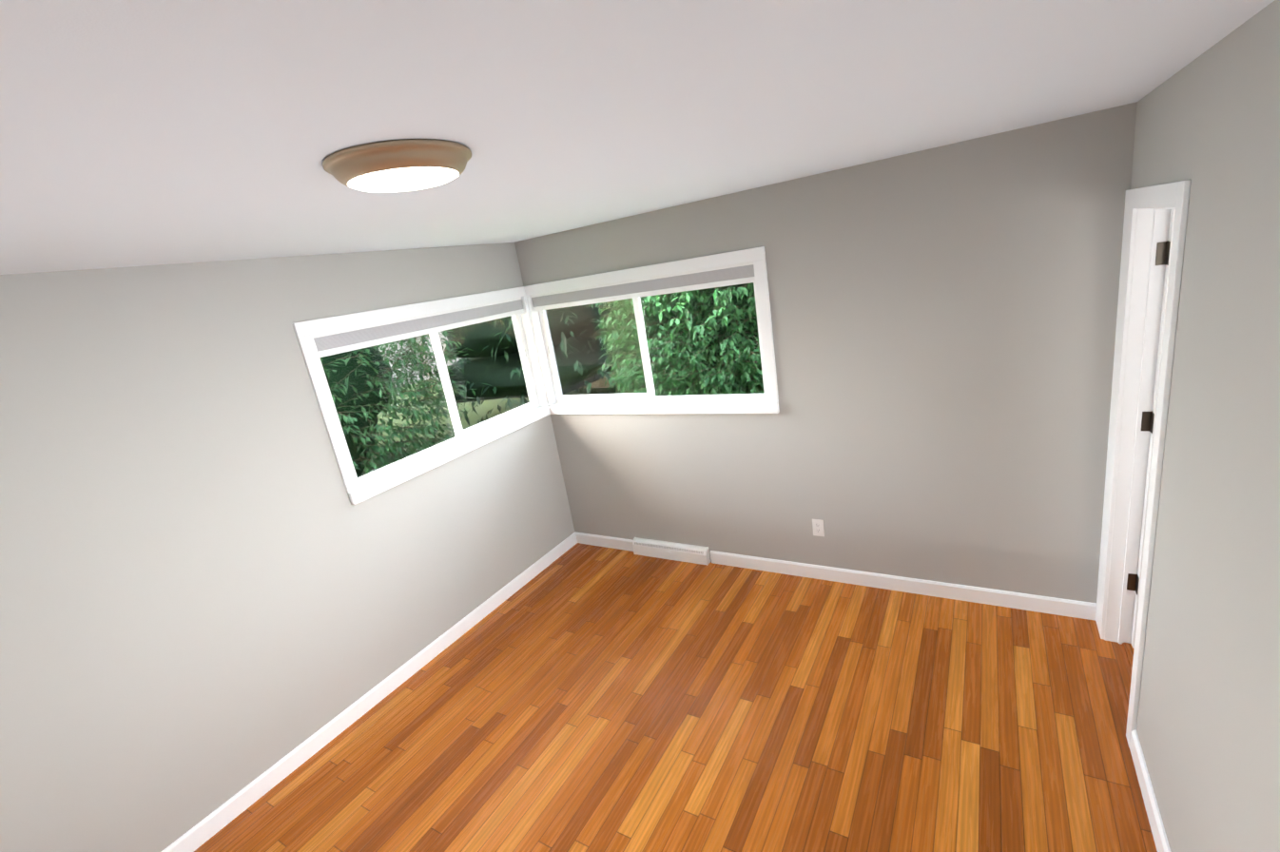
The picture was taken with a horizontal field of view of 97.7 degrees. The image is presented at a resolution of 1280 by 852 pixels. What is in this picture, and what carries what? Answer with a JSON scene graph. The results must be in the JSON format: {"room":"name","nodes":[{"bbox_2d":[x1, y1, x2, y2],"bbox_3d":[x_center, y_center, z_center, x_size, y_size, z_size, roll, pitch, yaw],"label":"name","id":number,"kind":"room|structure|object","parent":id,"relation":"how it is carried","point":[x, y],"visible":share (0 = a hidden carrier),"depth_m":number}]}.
{"room":"empty bedroom","nodes":[
{"label":"empty bedroom","id":0,"kind":"room"},
{"bbox_2d":[0,242,574,851],"bbox_3d":[-1.897,0.737,2.664,0.150,2.890,4.550,1,18,32],"label":"wall","id":1,"kind":"structure","parent":0,"point":[217,589],"depth_m":2.45},
{"bbox_2d":[161,532,577,851],"bbox_3d":[-1.646,1.617,2.929,0.014,0.095,4.386,1,18,32],"label":"baseboard","id":2,"kind":"structure","parent":1,"relation":"attached to","point":[197,836],"depth_m":3.01},
{"bbox_2d":[349,405,551,504],"bbox_3d":[-1.133,0.133,3.714,0.034,0.073,1.713,1,18,32],"label":"window sill","id":3,"kind":"structure","parent":1,"relation":"attached to","point":[375,488],"depth_m":3.50},
{"bbox_2d":[292,246,778,493],"bbox_3d":[-0.500,-0.326,3.144,2.004,0.931,1.713,1,18,32],"label":"window","id":4,"kind":"structure","parent":1,"relation":"in","point":[460,433],"depth_m":3.47},
{"bbox_2d":[312,296,523,357],"bbox_3d":[-1.289,-0.655,3.530,0.042,0.119,1.592,1,18,32],"label":"window blind","id":5,"kind":"object","parent":4,"relation":"attached to","point":[335,342],"visible":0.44,"depth_m":3.35},
{"bbox_2d":[530,261,755,310],"bbox_3d":[-0.059,-0.914,3.736,1.733,0.119,0.042,1,18,32],"label":"window blind","id":6,"kind":"object","parent":4,"relation":"attached to","point":[713,277],"visible":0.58,"depth_m":3.64},
{"bbox_2d":[0,0,1274,274],"bbox_3d":[-0.102,-0.713,1.084,4.843,0.150,4.700,1,18,32],"label":"ceiling","id":7,"kind":"structure","parent":0,"point":[154,131],"depth_m":1.11},
{"bbox_2d":[322,138,471,192],"bbox_3d":[-0.549,-0.588,1.297,0.324,0.061,0.324,1,18,32],"label":"ceiling light","id":8,"kind":"object","parent":7,"relation":"attached to","point":[400,165],"visible":1,"depth_m":1.20},
{"bbox_2d":[193,543,1157,851],"bbox_3d":[0.300,1.736,1.771,4.843,0.120,4.700,1,18,32],"label":"floor","id":9,"kind":"structure","parent":0,"point":[576,697],"depth_m":2.61},
{"bbox_2d":[632,537,710,565],"bbox_3d":[0.224,0.938,4.203,0.630,0.125,0.056,1,18,32],"label":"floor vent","id":10,"kind":"object","parent":9,"relation":"in","point":[678,552],"visible":1,"depth_m":4.17},
{"bbox_2d":[514,101,1137,602],"bbox_3d":[1.279,0.030,3.326,4.843,2.890,0.150,1,18,32],"label":"wall","id":11,"kind":"structure","parent":0,"point":[944,320],"depth_m":3.01},
{"bbox_2d":[529,282,766,405],"bbox_3d":[0.023,-0.584,3.873,1.765,0.870,0.150,1,18,32],"label":"window","id":12,"kind":"structure","parent":11,"relation":"in","point":[627,396],"depth_m":3.88},
{"bbox_2d":[549,402,779,414],"bbox_3d":[0.077,-0.118,3.904,1.820,0.073,0.034,1,18,32],"label":"window sill","id":13,"kind":"structure","parent":11,"relation":"attached to","point":[697,408],"depth_m":3.81},
{"bbox_2d":[812,519,824,536],"bbox_3d":[1.133,0.648,3.556,0.070,0.115,0.007,1,18,32],"label":"electrical outlet","id":14,"kind":"object","parent":11,"relation":"attached to","point":[818,527],"visible":1,"depth_m":3.55},
{"bbox_2d":[574,531,1096,620],"bbox_3d":[0.918,0.952,3.802,3.443,0.095,0.014,1,18,32],"label":"baseboard","id":15,"kind":"structure","parent":11,"relation":"attached to","point":[1076,609],"depth_m":3.39},
{"bbox_2d":[1130,0,1279,851],"bbox_3d":[1.101,0.552,0.726,0.100,2.440,4.550,1,18,32],"label":"wall","id":16,"kind":"structure","parent":0,"point":[1208,723],"depth_m":1.42},
{"bbox_2d":[1123,642,1134,669],"bbox_3d":[2.228,1.158,2.469,0.050,0.006,0.626,1,18,32],"label":"door threshold sill","id":17,"kind":"structure","parent":16,"relation":"attached to","point":[1129,649],"depth_m":2.67},
{"bbox_2d":[1095,179,1191,747],"bbox_3d":[2.045,0.142,2.258,0.117,2.108,0.872,1,18,32],"label":"door frame","id":18,"kind":"structure","parent":16,"relation":"attached to","point":[1152,231],"depth_m":2.35},
{"bbox_2d":[1129,730,1170,851],"bbox_3d":[1.055,1.777,0.779,0.014,0.095,3.532,1,18,32],"label":"baseboard","id":19,"kind":"structure","parent":16,"relation":"attached to","point":[1159,835],"depth_m":1.97},
{"bbox_2d":[1126,209,1175,648],"bbox_3d":[2.479,0.101,2.294,0.653,2.015,0.175,1,18,32],"label":"door","id":20,"kind":"structure","parent":16,"relation":"in","point":[1162,257],"depth_m":2.40},
{"label":"outside","id":21,"kind":"structure","parent":0,"visible":0},
{"bbox_2d":[361,377,668,474],"bbox_3d":[1.865,0.083,8.587,28.000,0.200,30.000,1,18,32],"label":"ground","id":22,"kind":"structure","parent":21,"point":[491,407],"depth_m":13.02},
{"bbox_2d":[319,329,476,477],"bbox_3d":[-5.269,-0.704,7.763,3.998,4.812,6.485,1,18,32],"label":"bush","id":23,"kind":"object","parent":22,"relation":"on","point":[371,424],"depth_m":8.25},
{"bbox_2d":[392,301,665,432],"bbox_3d":[1.297,-6.571,10.207,13.065,12.193,9.914,1,18,32],"label":"tree","id":24,"kind":"object","parent":22,"relation":"on","point":[520,378],"depth_m":10.32},
{"bbox_2d":[579,311,665,388],"bbox_3d":[3.954,-1.852,10.029,20.003,2.060,0.095,1,18,32],"label":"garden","id":25,"kind":"object","parent":22,"relation":"on","point":[613,381],"depth_m":13.25},
{"bbox_2d":[589,282,764,395],"bbox_3d":[0.949,-1.464,7.023,3.846,4.556,2.676,1,18,32],"label":"bush","id":26,"kind":"object","parent":22,"relation":"on","point":[717,332],"depth_m":6.44}
]}

